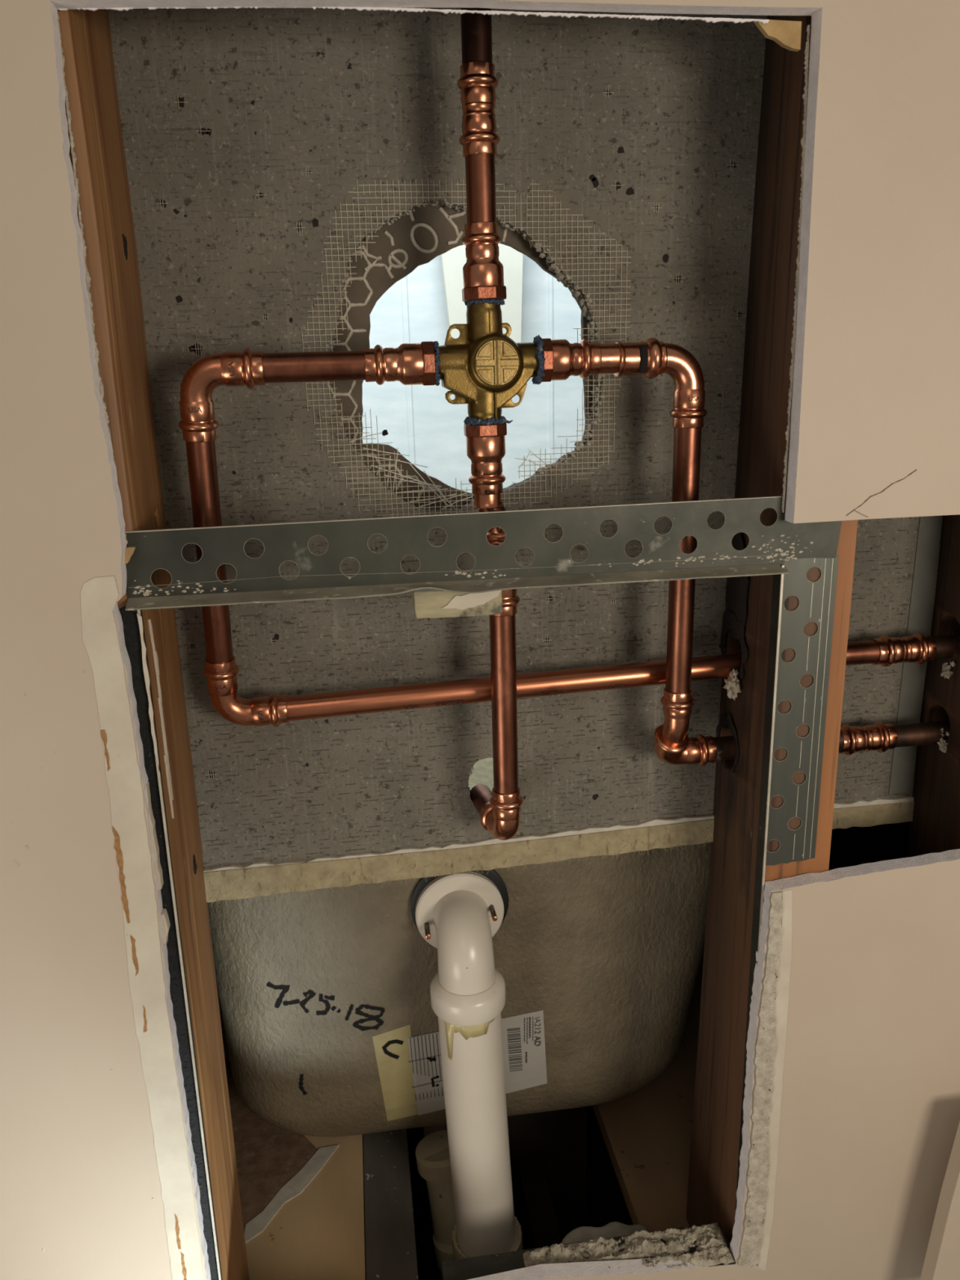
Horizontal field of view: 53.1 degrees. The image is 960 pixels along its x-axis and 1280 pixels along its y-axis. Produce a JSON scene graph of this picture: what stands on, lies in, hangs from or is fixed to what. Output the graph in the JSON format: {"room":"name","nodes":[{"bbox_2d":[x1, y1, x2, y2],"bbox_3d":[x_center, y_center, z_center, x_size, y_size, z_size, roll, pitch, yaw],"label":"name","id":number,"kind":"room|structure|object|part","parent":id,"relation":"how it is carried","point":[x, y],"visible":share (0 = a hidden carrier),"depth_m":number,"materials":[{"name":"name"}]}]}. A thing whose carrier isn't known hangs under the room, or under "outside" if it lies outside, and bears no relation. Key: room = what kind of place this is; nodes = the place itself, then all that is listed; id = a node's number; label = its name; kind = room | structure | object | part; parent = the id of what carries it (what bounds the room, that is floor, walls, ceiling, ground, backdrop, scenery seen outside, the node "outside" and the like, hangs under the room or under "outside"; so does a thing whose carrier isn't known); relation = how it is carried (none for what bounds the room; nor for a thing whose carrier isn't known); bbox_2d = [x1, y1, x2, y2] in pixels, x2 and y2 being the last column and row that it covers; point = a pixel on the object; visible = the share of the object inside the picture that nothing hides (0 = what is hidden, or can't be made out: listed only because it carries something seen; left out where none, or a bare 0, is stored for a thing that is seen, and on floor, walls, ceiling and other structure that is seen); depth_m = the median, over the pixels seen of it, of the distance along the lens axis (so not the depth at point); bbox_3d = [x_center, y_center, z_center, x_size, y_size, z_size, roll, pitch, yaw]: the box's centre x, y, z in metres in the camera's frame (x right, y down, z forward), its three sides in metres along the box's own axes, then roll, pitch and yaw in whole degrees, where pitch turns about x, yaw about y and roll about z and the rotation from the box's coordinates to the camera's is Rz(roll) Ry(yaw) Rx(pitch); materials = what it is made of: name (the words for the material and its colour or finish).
{"room":"room under renovation","nodes":[
{"label":"room under renovation","id":0,"kind":"room"},
{"bbox_2d":[361,253,585,493],"bbox_3d":[-0.168,-1.093,2.056,2.700,1.639,0.050,-4,16,-7],"label":"shower curtain","id":1,"kind":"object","parent":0,"point":[438,433],"depth_m":2.20,"materials":[{"name":"paint"}]},
{"bbox_2d":[400,273,553,465],"bbox_3d":[-0.013,-1.066,2.057,0.339,1.500,0.004,-4,16,-7],"label":"trim","id":2,"kind":"structure","parent":1,"relation":"attached to","point":[403,281],"depth_m":2.18,"materials":[{"name":"paint"}]},
{"bbox_2d":[440,243,523,342],"bbox_3d":[-0.005,-0.892,2.063,0.218,0.555,0.030,-4,16,-7],"label":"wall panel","id":3,"kind":"object","parent":1,"relation":"attached to","point":[453,261],"visible":0.02,"depth_m":2.09,"materials":[{"name":"white"}]},
{"bbox_2d":[0,0,959,1279],"bbox_3d":[-0.015,-0.022,0.527,2.300,1.750,0.013,-4,16,-7],"label":"wall","id":4,"kind":"structure","parent":0,"point":[851,1103],"depth_m":0.53,"materials":[{"name":"beige paint"}]},
{"bbox_2d":[57,8,249,1279],"bbox_3d":[-0.207,-0.143,0.518,0.050,1.404,0.093,-4,16,-7],"label":"stud","id":5,"kind":"object","parent":4,"relation":"attached to","point":[101,173],"depth_m":0.54,"materials":[{"name":"brown wood"}]},
{"bbox_2d":[124,546,136,564],"bbox_3d":[-0.183,-0.044,0.502,0.007,0.010,0.003,-4,16,-7],"label":"chip","id":6,"kind":"object","parent":5,"relation":"attached to","point":[129,551],"visible":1,"depth_m":0.50,"materials":[{"name":"beige wood"}]},
{"bbox_3d":[-0.176,0.260,0.595,0.007,0.578,0.012,-4,16,-7],"label":"steel strip","id":7,"kind":"part","parent":5,"relation":"part of","materials":[{"name":"silver metal"}]},
{"bbox_2d":[125,496,841,610],"bbox_3d":[0.011,-0.049,0.526,0.400,0.044,0.010,-4,16,-7],"label":"strap","id":8,"kind":"object","parent":5,"relation":"attached to","point":[259,580],"visible":1,"depth_m":0.53,"materials":[{"name":"metal"}]},
{"bbox_2d":[411,588,502,618],"bbox_3d":[-0.013,-0.023,0.545,0.050,0.017,0.023,-4,16,-7],"label":"paper scrap","id":9,"kind":"object","parent":8,"relation":"attached to","point":[427,602],"visible":0.82,"depth_m":0.54,"materials":[{"name":"beige paper"}]},
{"bbox_2d":[144,781,163,890],"bbox_3d":[-0.187,0.112,0.544,0.006,0.066,0.008,-4,16,-7],"label":"paper strip","id":10,"kind":"object","parent":4,"relation":"attached to","point":[155,848],"visible":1,"depth_m":0.54,"materials":[{"name":"white paper"}]},
{"bbox_2d":[160,908,169,946],"bbox_3d":[-0.184,0.168,0.561,0.005,0.021,0.008,-4,16,-7],"label":"paper strip","id":11,"kind":"object","parent":4,"relation":"attached to","point":[165,921],"visible":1,"depth_m":0.56,"materials":[{"name":"white paper"}]},
{"bbox_2d":[362,1128,418,1279],"bbox_3d":[-0.110,0.481,1.083,0.041,0.139,0.780,-4,16,-7],"label":"joist","id":12,"kind":"object","parent":4,"relation":"attached to","point":[390,1246],"visible":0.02,"depth_m":0.82,"materials":[{"name":"grey paint"}]},
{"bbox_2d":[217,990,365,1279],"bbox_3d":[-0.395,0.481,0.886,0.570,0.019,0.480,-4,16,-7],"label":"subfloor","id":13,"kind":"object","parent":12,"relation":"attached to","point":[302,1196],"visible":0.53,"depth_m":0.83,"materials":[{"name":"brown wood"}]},
{"bbox_2d":[203,801,914,1137],"bbox_3d":[-0.145,0.202,1.091,0.850,0.342,0.803,-4,16,-7],"label":"bathtub","id":14,"kind":"object","parent":12,"relation":"on","point":[325,971],"visible":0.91,"depth_m":0.78,"materials":[{"name":"grey plastic"}]},
{"bbox_2d":[410,869,508,1026],"bbox_3d":[-0.011,0.227,0.723,0.077,0.099,0.071,-4,16,-7],"label":"overflow elbow","id":15,"kind":"object","parent":14,"relation":"attached to","point":[460,915],"visible":0.98,"depth_m":0.71,"materials":[{"name":"white plastic"}]},
{"bbox_2d":[107,7,942,869],"bbox_3d":[-0.037,-0.348,0.537,1.100,1.030,0.017,-4,16,-7],"label":"board","id":16,"kind":"object","parent":14,"relation":"on","point":[263,147],"visible":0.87,"depth_m":0.59,"materials":[{"name":"grey concrete"}]},
{"bbox_2d":[327,203,597,507],"bbox_3d":[0.002,-0.177,0.603,0.300,0.280,0.007,-4,16,-7],"label":"sheet","id":17,"kind":"object","parent":16,"relation":"attached to","point":[415,239],"visible":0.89,"depth_m":0.58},
{"bbox_2d":[469,784,492,813],"bbox_3d":[0.005,0.114,0.663,0.016,0.016,0.034,-6,17,-16],"label":"copper pipe","id":18,"kind":"object","parent":16,"relation":"attached to","point":[480,794],"visible":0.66,"depth_m":0.66,"materials":[{"name":"brown metal"}]},
{"bbox_2d":[480,786,523,839],"bbox_3d":[0.014,0.113,0.629,0.022,0.042,0.042,-7,17,-17],"label":"copper elbow","id":19,"kind":"object","parent":18,"relation":"attached to","point":[500,816],"visible":1,"depth_m":0.61,"materials":[{"name":"brown metal"}]},
{"bbox_2d":[480,801,493,833],"bbox_3d":[0.011,0.120,0.642,0.021,0.022,0.019,-6,17,-16],"label":"socket","id":20,"kind":"object","parent":19,"relation":"attached to","point":[486,811],"depth_m":0.64,"materials":[{"name":"orange metal"}]},
{"bbox_2d":[489,614,518,794],"bbox_3d":[0.015,0.040,0.598,0.016,0.124,0.016,-4,16,-7],"label":"copper pipe","id":21,"kind":"object","parent":19,"relation":"attached to","point":[502,628],"visible":0.83,"depth_m":0.59,"materials":[{"name":"brown metal"}]},
{"bbox_2d":[486,526,519,616],"bbox_3d":[0.013,-0.043,0.574,0.022,0.056,0.022,-4,16,-7],"label":"coupling","id":22,"kind":"object","parent":21,"relation":"attached to","point":[495,535],"visible":0.3,"depth_m":0.57,"materials":[{"name":"orange metal"}]},
{"bbox_2d":[477,501,506,512],"bbox_3d":[0.009,-0.073,0.565,0.020,0.021,0.015,-4,16,-7],"label":"copper pipe","id":23,"kind":"object","parent":22,"relation":"on","point":[501,508],"visible":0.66,"depth_m":0.56,"materials":[{"name":"brown metal"}]},
{"bbox_2d":[472,493,502,509],"bbox_3d":[0.005,-0.084,0.561,0.018,0.012,0.018,-4,16,-7],"label":"copper pipe","id":24,"kind":"object","parent":23,"relation":"attached to","point":[486,501],"visible":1,"depth_m":0.56,"materials":[{"name":"orange metal"}]},
{"bbox_2d":[463,422,506,495],"bbox_3d":[0.004,-0.105,0.555,0.024,0.040,0.024,-4,16,-7],"label":"adapter","id":25,"kind":"object","parent":24,"relation":"attached to","point":[485,443],"visible":1,"depth_m":0.55,"materials":[{"name":"orange metal"}]},
{"bbox_2d":[468,461,505,495],"bbox_3d":[0.004,-0.095,0.558,0.022,0.019,0.022,-4,16,-7],"label":"socket","id":26,"kind":"object","parent":25,"relation":"attached to","point":[486,477],"depth_m":0.55,"materials":[{"name":"orange metal"}]},
{"bbox_2d":[432,299,545,426],"bbox_3d":[0.005,-0.155,0.538,0.064,0.069,0.032,-4,16,-7],"label":"valve","id":27,"kind":"object","parent":25,"relation":"attached to","point":[483,367],"visible":0.99,"depth_m":0.53,"materials":[{"name":"gold metal"}]},
{"bbox_2d":[363,341,435,385],"bbox_3d":[-0.045,-0.153,0.534,0.038,0.024,0.024,-4,16,-7],"label":"adapter","id":28,"kind":"object","parent":27,"relation":"attached to","point":[408,363],"visible":1,"depth_m":0.53,"materials":[{"name":"orange metal"}]},
{"bbox_2d":[363,344,397,385],"bbox_3d":[-0.055,-0.153,0.533,0.018,0.022,0.022,-4,16,-7],"label":"socket","id":29,"kind":"object","parent":28,"relation":"attached to","point":[380,363],"depth_m":0.53,"materials":[{"name":"orange metal"}]},
{"bbox_2d":[462,221,506,302],"bbox_3d":[0.002,-0.207,0.526,0.024,0.040,0.024,-4,16,-7],"label":"adapter","id":30,"kind":"object","parent":27,"relation":"on","point":[482,270],"visible":0.99,"depth_m":0.52,"materials":[{"name":"orange metal"}]},
{"bbox_2d":[465,153,496,223],"bbox_3d":[0.001,-0.240,0.516,0.016,0.043,0.016,-4,16,-7],"label":"copper pipe","id":31,"kind":"object","parent":30,"relation":"attached to","point":[480,171],"visible":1,"depth_m":0.51,"materials":[{"name":"orange metal"}]},
{"bbox_2d":[457,61,500,158],"bbox_3d":[-0.001,-0.278,0.505,0.022,0.043,0.022,-4,16,-7],"label":"coupling","id":32,"kind":"object","parent":31,"relation":"attached to","point":[477,82],"visible":1,"depth_m":0.50,"materials":[{"name":"orange metal"}]},
{"bbox_2d":[460,8,492,64],"bbox_3d":[-0.008,-0.523,0.433,0.016,0.477,0.016,-4,16,-7],"label":"copper pipe","id":33,"kind":"object","parent":32,"relation":"attached to","point":[476,28],"visible":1,"depth_m":0.49,"materials":[{"name":"brown metal"}]},
{"bbox_2d":[457,61,498,105],"bbox_3d":[-0.001,-0.289,0.501,0.022,0.019,0.022,-4,16,-7],"label":"socket","id":34,"kind":"object","parent":32,"relation":"attached to","point":[477,82],"depth_m":0.49,"materials":[{"name":"orange metal"}]},
{"bbox_2d":[459,114,500,158],"bbox_3d":[0.000,-0.266,0.508,0.022,0.019,0.022,-4,16,-7],"label":"socket","id":35,"kind":"object","parent":32,"relation":"attached to","point":[479,135],"depth_m":0.50,"materials":[{"name":"orange metal"}]},
{"bbox_2d":[462,221,502,259],"bbox_3d":[0.001,-0.216,0.523,0.022,0.019,0.022,-4,16,-7],"label":"socket","id":36,"kind":"object","parent":30,"relation":"attached to","point":[482,239],"depth_m":0.52,"materials":[{"name":"orange metal"}]},
{"bbox_2d":[540,337,601,382],"bbox_3d":[0.050,-0.159,0.546,0.034,0.024,0.024,-4,16,-7],"label":"adapter","id":37,"kind":"object","parent":27,"relation":"attached to","point":[564,359],"visible":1,"depth_m":0.54,"materials":[{"name":"orange metal"}]},
{"bbox_2d":[572,339,601,378],"bbox_3d":[0.059,-0.160,0.547,0.016,0.022,0.022,-4,16,-7],"label":"socket","id":38,"kind":"object","parent":37,"relation":"attached to","point":[586,356],"depth_m":0.54,"materials":[{"name":"orange metal"}]},
{"bbox_2d":[599,342,620,373],"bbox_3d":[0.073,-0.161,0.549,0.016,0.017,0.017,-4,16,-7],"label":"copper pipe","id":39,"kind":"object","parent":37,"relation":"attached to","point":[611,353],"visible":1,"depth_m":0.54,"materials":[{"name":"orange metal"}]},
{"bbox_2d":[486,526,516,558],"bbox_3d":[0.012,-0.058,0.570,0.022,0.025,0.022,-4,16,-7],"label":"socket","id":40,"kind":"object","parent":22,"relation":"attached to","point":[495,535],"depth_m":0.56,"materials":[{"name":"orange metal"}]},
{"bbox_2d":[489,588,519,616],"bbox_3d":[0.013,-0.028,0.578,0.022,0.025,0.022,-4,16,-7],"label":"socket","id":41,"kind":"object","parent":22,"relation":"attached to","point":[510,599],"depth_m":0.57,"materials":[{"name":"orange metal"}]},
{"bbox_2d":[489,786,523,821],"bbox_3d":[0.017,0.105,0.617,0.022,0.020,0.022,-4,16,-7],"label":"socket","id":42,"kind":"object","parent":19,"relation":"attached to","point":[503,807],"depth_m":0.61,"materials":[{"name":"orange metal"}]},
{"bbox_2d":[203,796,913,871],"bbox_3d":[-0.098,0.149,0.666,0.848,0.015,0.004,-4,16,-7],"label":"bead","id":43,"kind":"object","parent":14,"relation":"on","point":[653,822],"visible":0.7,"depth_m":0.68},
{"bbox_2d":[441,1222,735,1279],"bbox_3d":[0.078,0.452,0.689,0.208,0.014,0.034,-4,16,-7],"label":"track","id":44,"kind":"object","parent":4,"relation":"attached to","point":[465,1268],"visible":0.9,"depth_m":0.69,"materials":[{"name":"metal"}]},
{"bbox_2d":[523,1222,734,1269],"bbox_3d":[0.106,0.439,0.689,0.148,0.008,0.034,-4,16,-7],"label":"debris","id":45,"kind":"object","parent":44,"relation":"on","point":[711,1242],"visible":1,"depth_m":0.69,"materials":[{"name":"beige concrete"}]},
{"bbox_2d":[561,1221,648,1244],"bbox_3d":[0.103,0.500,0.779,0.077,0.058,0.046,-4,16,-7],"label":"lump","id":46,"kind":"object","parent":45,"relation":"on","point":[612,1229],"visible":0.31,"depth_m":0.77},
{"bbox_2d":[752,18,801,51],"bbox_3d":[0.148,-0.301,0.478,0.024,0.013,0.004,-4,16,-7],"label":"paper scrap","id":47,"kind":"object","parent":4,"relation":"attached to","point":[786,33],"visible":1,"depth_m":0.48,"materials":[{"name":"beige paper"}]},
{"bbox_2d":[920,1120,959,1279],"bbox_3d":[0.415,0.383,0.666,0.216,0.154,0.012,-4,16,-7],"label":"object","id":48,"kind":"object","parent":4,"relation":"attached to","point":[942,1259],"visible":1,"depth_m":0.66,"materials":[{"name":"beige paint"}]},
{"bbox_2d":[468,757,493,791],"bbox_3d":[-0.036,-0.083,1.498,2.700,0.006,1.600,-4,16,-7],"label":"hole","id":49,"kind":"object","parent":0,"point":[482,771],"depth_m":0.81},
{"bbox_2d":[406,1105,632,1279],"bbox_3d":[-0.041,0.620,1.490,2.400,0.020,2.100,-4,16,-7],"label":"floor","id":50,"kind":"structure","parent":0,"point":[606,1204],"depth_m":1.20,"materials":[{"name":"black"}]},
{"bbox_2d":[415,1129,456,1279],"bbox_3d":[-0.018,0.544,0.863,0.052,0.202,0.085,-13,20,-33],"label":"pipe","id":51,"kind":"object","parent":50,"relation":"on","point":[432,1152],"visible":0.49,"depth_m":0.84,"materials":[{"name":"plastic"}]},
{"bbox_2d":[451,1215,523,1259],"bbox_3d":[0.008,0.549,0.811,0.060,0.123,0.059,-4,16,-7],"label":"hub","id":52,"kind":"object","parent":51,"relation":"attached to","point":[458,1253],"visible":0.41,"depth_m":0.79,"materials":[{"name":"plastic"}]},
{"bbox_2d":[438,1012,515,1257],"bbox_3d":[-0.002,0.387,0.762,0.057,0.245,0.049,-4,16,-7],"label":"drain pipe","id":53,"kind":"object","parent":52,"relation":"attached to","point":[472,1057],"visible":0.88,"depth_m":0.74,"materials":[{"name":"white plastic"}]},
{"bbox_2d":[422,1106,586,1279],"bbox_3d":[0.028,0.604,1.038,0.170,0.260,0.030,-4,16,-7],"label":"floor opening","id":54,"kind":"object","parent":50,"relation":"on","point":[560,1136],"visible":0.2,"depth_m":1.01,"materials":[{"name":"black"}]},
{"bbox_2d":[591,952,703,1231],"bbox_3d":[0.310,0.437,0.972,0.408,0.018,0.480,-4,16,-7],"label":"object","id":55,"kind":"structure","parent":0,"point":[646,1131],"depth_m":0.89,"materials":[{"name":"brown wood"}]},
{"bbox_2d":[686,15,857,1243],"bbox_3d":[0.191,-0.170,0.566,0.064,1.400,0.093,-4,16,-7],"label":"stud","id":56,"kind":"object","parent":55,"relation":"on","point":[769,329],"depth_m":0.61,"materials":[{"name":"brown wood"}]},
{"bbox_2d":[286,653,743,720],"bbox_3d":[0.058,0.027,0.630,0.372,0.025,0.016,-4,16,-7],"label":"copper pipe","id":57,"kind":"object","parent":56,"relation":"attached to","point":[361,701],"visible":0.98,"depth_m":0.62,"materials":[{"name":"brown metal"}]},
{"bbox_2d":[203,655,289,727],"bbox_3d":[-0.145,0.032,0.599,0.050,0.050,0.022,-6,17,-14],"label":"copper elbow","id":58,"kind":"object","parent":57,"relation":"attached to","point":[221,678],"visible":1,"depth_m":0.59,"materials":[{"name":"brown metal"}]},
{"bbox_2d":[185,440,233,663],"bbox_3d":[-0.158,-0.050,0.562,0.016,0.143,0.034,-8,17,-21],"label":"copper pipe","id":59,"kind":"object","parent":58,"relation":"attached to","point":[201,456],"visible":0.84,"depth_m":0.55,"materials":[{"name":"orange metal"}]},
{"bbox_2d":[178,347,266,442],"bbox_3d":[-0.142,-0.135,0.528,0.050,0.049,0.022,-2,16,0],"label":"copper elbow","id":60,"kind":"object","parent":59,"relation":"on","point":[198,424],"visible":1,"depth_m":0.52,"materials":[{"name":"orange metal"}]},
{"bbox_2d":[178,399,218,442],"bbox_3d":[-0.156,-0.123,0.531,0.022,0.025,0.021,-4,16,-7],"label":"socket","id":61,"kind":"object","parent":60,"relation":"attached to","point":[198,424],"depth_m":0.52,"materials":[{"name":"orange metal"}]},
{"bbox_2d":[220,347,266,389],"bbox_3d":[-0.130,-0.148,0.524,0.023,0.022,0.022,-4,16,-7],"label":"socket","id":62,"kind":"object","parent":60,"relation":"attached to","point":[237,368],"depth_m":0.52,"materials":[{"name":"orange metal"}]},
{"bbox_2d":[262,350,365,382],"bbox_3d":[-0.091,-0.150,0.529,0.063,0.016,0.016,-4,16,-7],"label":"copper pipe","id":63,"kind":"object","parent":60,"relation":"attached to","point":[329,366],"visible":1,"depth_m":0.52,"materials":[{"name":"orange metal"}]},
{"bbox_2d":[203,655,239,696],"bbox_3d":[-0.159,0.022,0.592,0.022,0.025,0.021,-4,16,-7],"label":"socket","id":64,"kind":"object","parent":58,"relation":"attached to","point":[221,678],"depth_m":0.59,"materials":[{"name":"orange metal"}]},
{"bbox_2d":[250,693,289,727],"bbox_3d":[-0.133,0.044,0.607,0.024,0.022,0.022,-4,16,-7],"label":"socket","id":65,"kind":"object","parent":58,"relation":"attached to","point":[264,710],"depth_m":0.60,"materials":[{"name":"orange metal"}]},
{"bbox_2d":[653,724,717,765],"bbox_3d":[0.135,0.071,0.638,0.044,0.032,0.030,-4,16,-7],"label":"copper elbow","id":66,"kind":"object","parent":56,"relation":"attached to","point":[700,749],"visible":0.9,"depth_m":0.64,"materials":[{"name":"brown metal"}]},
{"bbox_2d":[660,687,694,746],"bbox_3d":[0.127,0.051,0.622,0.022,0.043,0.026,-4,16,-7],"label":"copper elbow","id":67,"kind":"object","parent":66,"relation":"attached to","point":[677,708],"visible":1,"depth_m":0.61,"materials":[{"name":"brown metal"}]},
{"bbox_2d":[660,687,694,719],"bbox_3d":[0.127,0.040,0.616,0.022,0.018,0.022,-4,16,-7],"label":"socket","id":68,"kind":"object","parent":67,"relation":"attached to","point":[676,706],"depth_m":0.61,"materials":[{"name":"orange metal"}]},
{"bbox_2d":[665,427,702,693],"bbox_3d":[0.125,-0.047,0.590,0.016,0.172,0.018,-4,16,-7],"label":"copper pipe","id":69,"kind":"object","parent":67,"relation":"attached to","point":[686,442],"visible":0.8,"depth_m":0.59,"materials":[{"name":"orange metal"}]},
{"bbox_2d":[613,337,706,428],"bbox_3d":[0.106,-0.149,0.557,0.055,0.051,0.023,-4,16,-7],"label":"copper elbow","id":70,"kind":"object","parent":69,"relation":"attached to","point":[652,357],"visible":1,"depth_m":0.55,"materials":[{"name":"orange metal"}]},
{"bbox_2d":[613,337,667,378],"bbox_3d":[0.092,-0.162,0.551,0.028,0.023,0.023,-4,16,-7],"label":"socket","id":71,"kind":"object","parent":70,"relation":"attached to","point":[648,358],"depth_m":0.54,"materials":[{"name":"orange metal"}]},
{"bbox_2d":[670,388,706,428],"bbox_3d":[0.122,-0.137,0.563,0.022,0.023,0.022,-4,16,-7],"label":"socket","id":72,"kind":"object","parent":70,"relation":"attached to","point":[688,411],"depth_m":0.56,"materials":[{"name":"orange metal"}]},
{"bbox_2d":[685,733,717,765],"bbox_3d":[0.146,0.074,0.645,0.022,0.022,0.022,-4,16,-7],"label":"socket","id":73,"kind":"object","parent":66,"relation":"attached to","point":[700,749],"depth_m":0.64,"materials":[{"name":"orange metal"}]},
{"bbox_2d":[722,668,741,700],"bbox_3d":[0.167,0.030,0.634,0.009,0.023,0.020,-4,16,-7],"label":"lump","id":74,"kind":"object","parent":56,"relation":"attached to","point":[732,685],"visible":1,"depth_m":0.63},
{"bbox_3d":[0.181,0.235,0.638,0.001,0.583,0.011,-4,16,-7],"label":"steel strip","id":75,"kind":"part","parent":56,"relation":"part of","materials":[{"name":"silver metal"}]},
{"bbox_2d":[713,728,844,760],"bbox_3d":[0.199,0.071,0.651,0.093,0.016,0.016,-4,16,-7],"label":"copper pipe","id":76,"kind":"object","parent":56,"relation":"attached to","point":[726,747],"visible":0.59,"depth_m":0.64,"materials":[{"name":"brown metal"}]},
{"bbox_2d":[765,555,838,865],"bbox_3d":[0.194,0.047,0.584,0.034,0.198,0.001,-4,16,-7],"label":"strap","id":77,"kind":"object","parent":56,"relation":"attached to","point":[816,599],"visible":1,"depth_m":0.58,"materials":[{"name":"metal"}]},
{"bbox_2d":[845,640,879,665],"bbox_3d":[0.236,0.010,0.650,0.073,0.016,0.016,-4,16,-7],"label":"copper pipe","id":78,"kind":"object","parent":56,"relation":"attached to","point":[860,652],"visible":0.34,"depth_m":0.65,"materials":[{"name":"brown metal"}]},
{"bbox_2d":[871,633,937,666],"bbox_3d":[0.288,0.007,0.656,0.040,0.022,0.022,-4,16,-7],"label":"coupling","id":79,"kind":"object","parent":78,"relation":"attached to","point":[917,648],"visible":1,"depth_m":0.65,"materials":[{"name":"orange metal"}]},
{"bbox_2d":[871,635,905,666],"bbox_3d":[0.277,0.007,0.655,0.018,0.022,0.022,-4,16,-7],"label":"socket","id":80,"kind":"object","parent":79,"relation":"attached to","point":[892,650],"depth_m":0.65,"materials":[{"name":"orange metal"}]},
{"bbox_2d":[905,633,937,664],"bbox_3d":[0.299,0.006,0.658,0.018,0.022,0.022,-4,16,-7],"label":"socket","id":81,"kind":"object","parent":79,"relation":"attached to","point":[920,648],"depth_m":0.65,"materials":[{"name":"orange metal"}]},
{"bbox_3d":[0.227,0.072,0.666,0.051,0.016,0.016,-4,16,-7],"label":"copper pipe","id":82,"kind":"object","parent":56,"relation":"attached to","visible":0},
{"bbox_2d":[838,721,897,755],"bbox_3d":[0.268,0.069,0.671,0.041,0.022,0.022,-4,16,-7],"label":"coupling","id":83,"kind":"object","parent":82,"relation":"attached to","point":[880,737],"visible":0.94,"depth_m":0.66,"materials":[{"name":"brown metal"}]},
{"bbox_2d":[838,724,866,755],"bbox_3d":[0.257,0.070,0.670,0.018,0.022,0.022,-4,16,-7],"label":"socket","id":84,"kind":"object","parent":83,"relation":"attached to","point":[855,737],"depth_m":0.66,"materials":[{"name":"orange metal"}]},
{"bbox_2d":[866,721,897,752],"bbox_3d":[0.279,0.068,0.673,0.018,0.022,0.022,-4,16,-7],"label":"socket","id":85,"kind":"object","parent":83,"relation":"attached to","point":[881,737],"depth_m":0.66,"materials":[{"name":"orange metal"}]},
{"bbox_2d":[906,514,959,857],"bbox_3d":[0.340,-0.180,0.586,0.043,1.400,0.089,-4,16,-7],"label":"stud","id":86,"kind":"object","parent":55,"relation":"on","point":[935,826],"visible":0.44,"depth_m":0.67,"materials":[{"name":"brown wood"}]},
{"bbox_2d":[893,720,950,747],"bbox_3d":[0.340,0.064,0.680,0.112,0.016,0.016,-4,16,-7],"label":"copper pipe","id":87,"kind":"object","parent":86,"relation":"attached to","point":[920,733],"visible":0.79,"depth_m":0.67,"materials":[{"name":"brown metal"}]},
{"bbox_2d":[937,728,949,752],"bbox_3d":[0.323,0.070,0.670,0.006,0.017,0.013,-4,16,-7],"label":"lump","id":88,"kind":"object","parent":86,"relation":"attached to","point":[942,744],"visible":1,"depth_m":0.67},
{"bbox_2d":[931,634,959,659],"bbox_3d":[0.349,0.003,0.664,0.090,0.016,0.016,-4,16,-7],"label":"copper pipe","id":89,"kind":"object","parent":86,"relation":"attached to","point":[946,645],"visible":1,"depth_m":0.65,"materials":[{"name":"brown metal"}]},
{"bbox_2d":[940,661,955,679],"bbox_3d":[0.321,0.018,0.659,0.005,0.017,0.015,-4,16,-7],"label":"lump","id":90,"kind":"object","parent":86,"relation":"attached to","point":[946,673],"visible":1,"depth_m":0.66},
{"bbox_2d":[828,821,910,870],"bbox_3d":[-0.098,0.194,1.737,2.400,0.664,0.020,-4,16,-7],"label":"dark opening","id":91,"kind":"structure","parent":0,"point":[854,846],"depth_m":1.91,"materials":[{"name":"black"}]}
]}

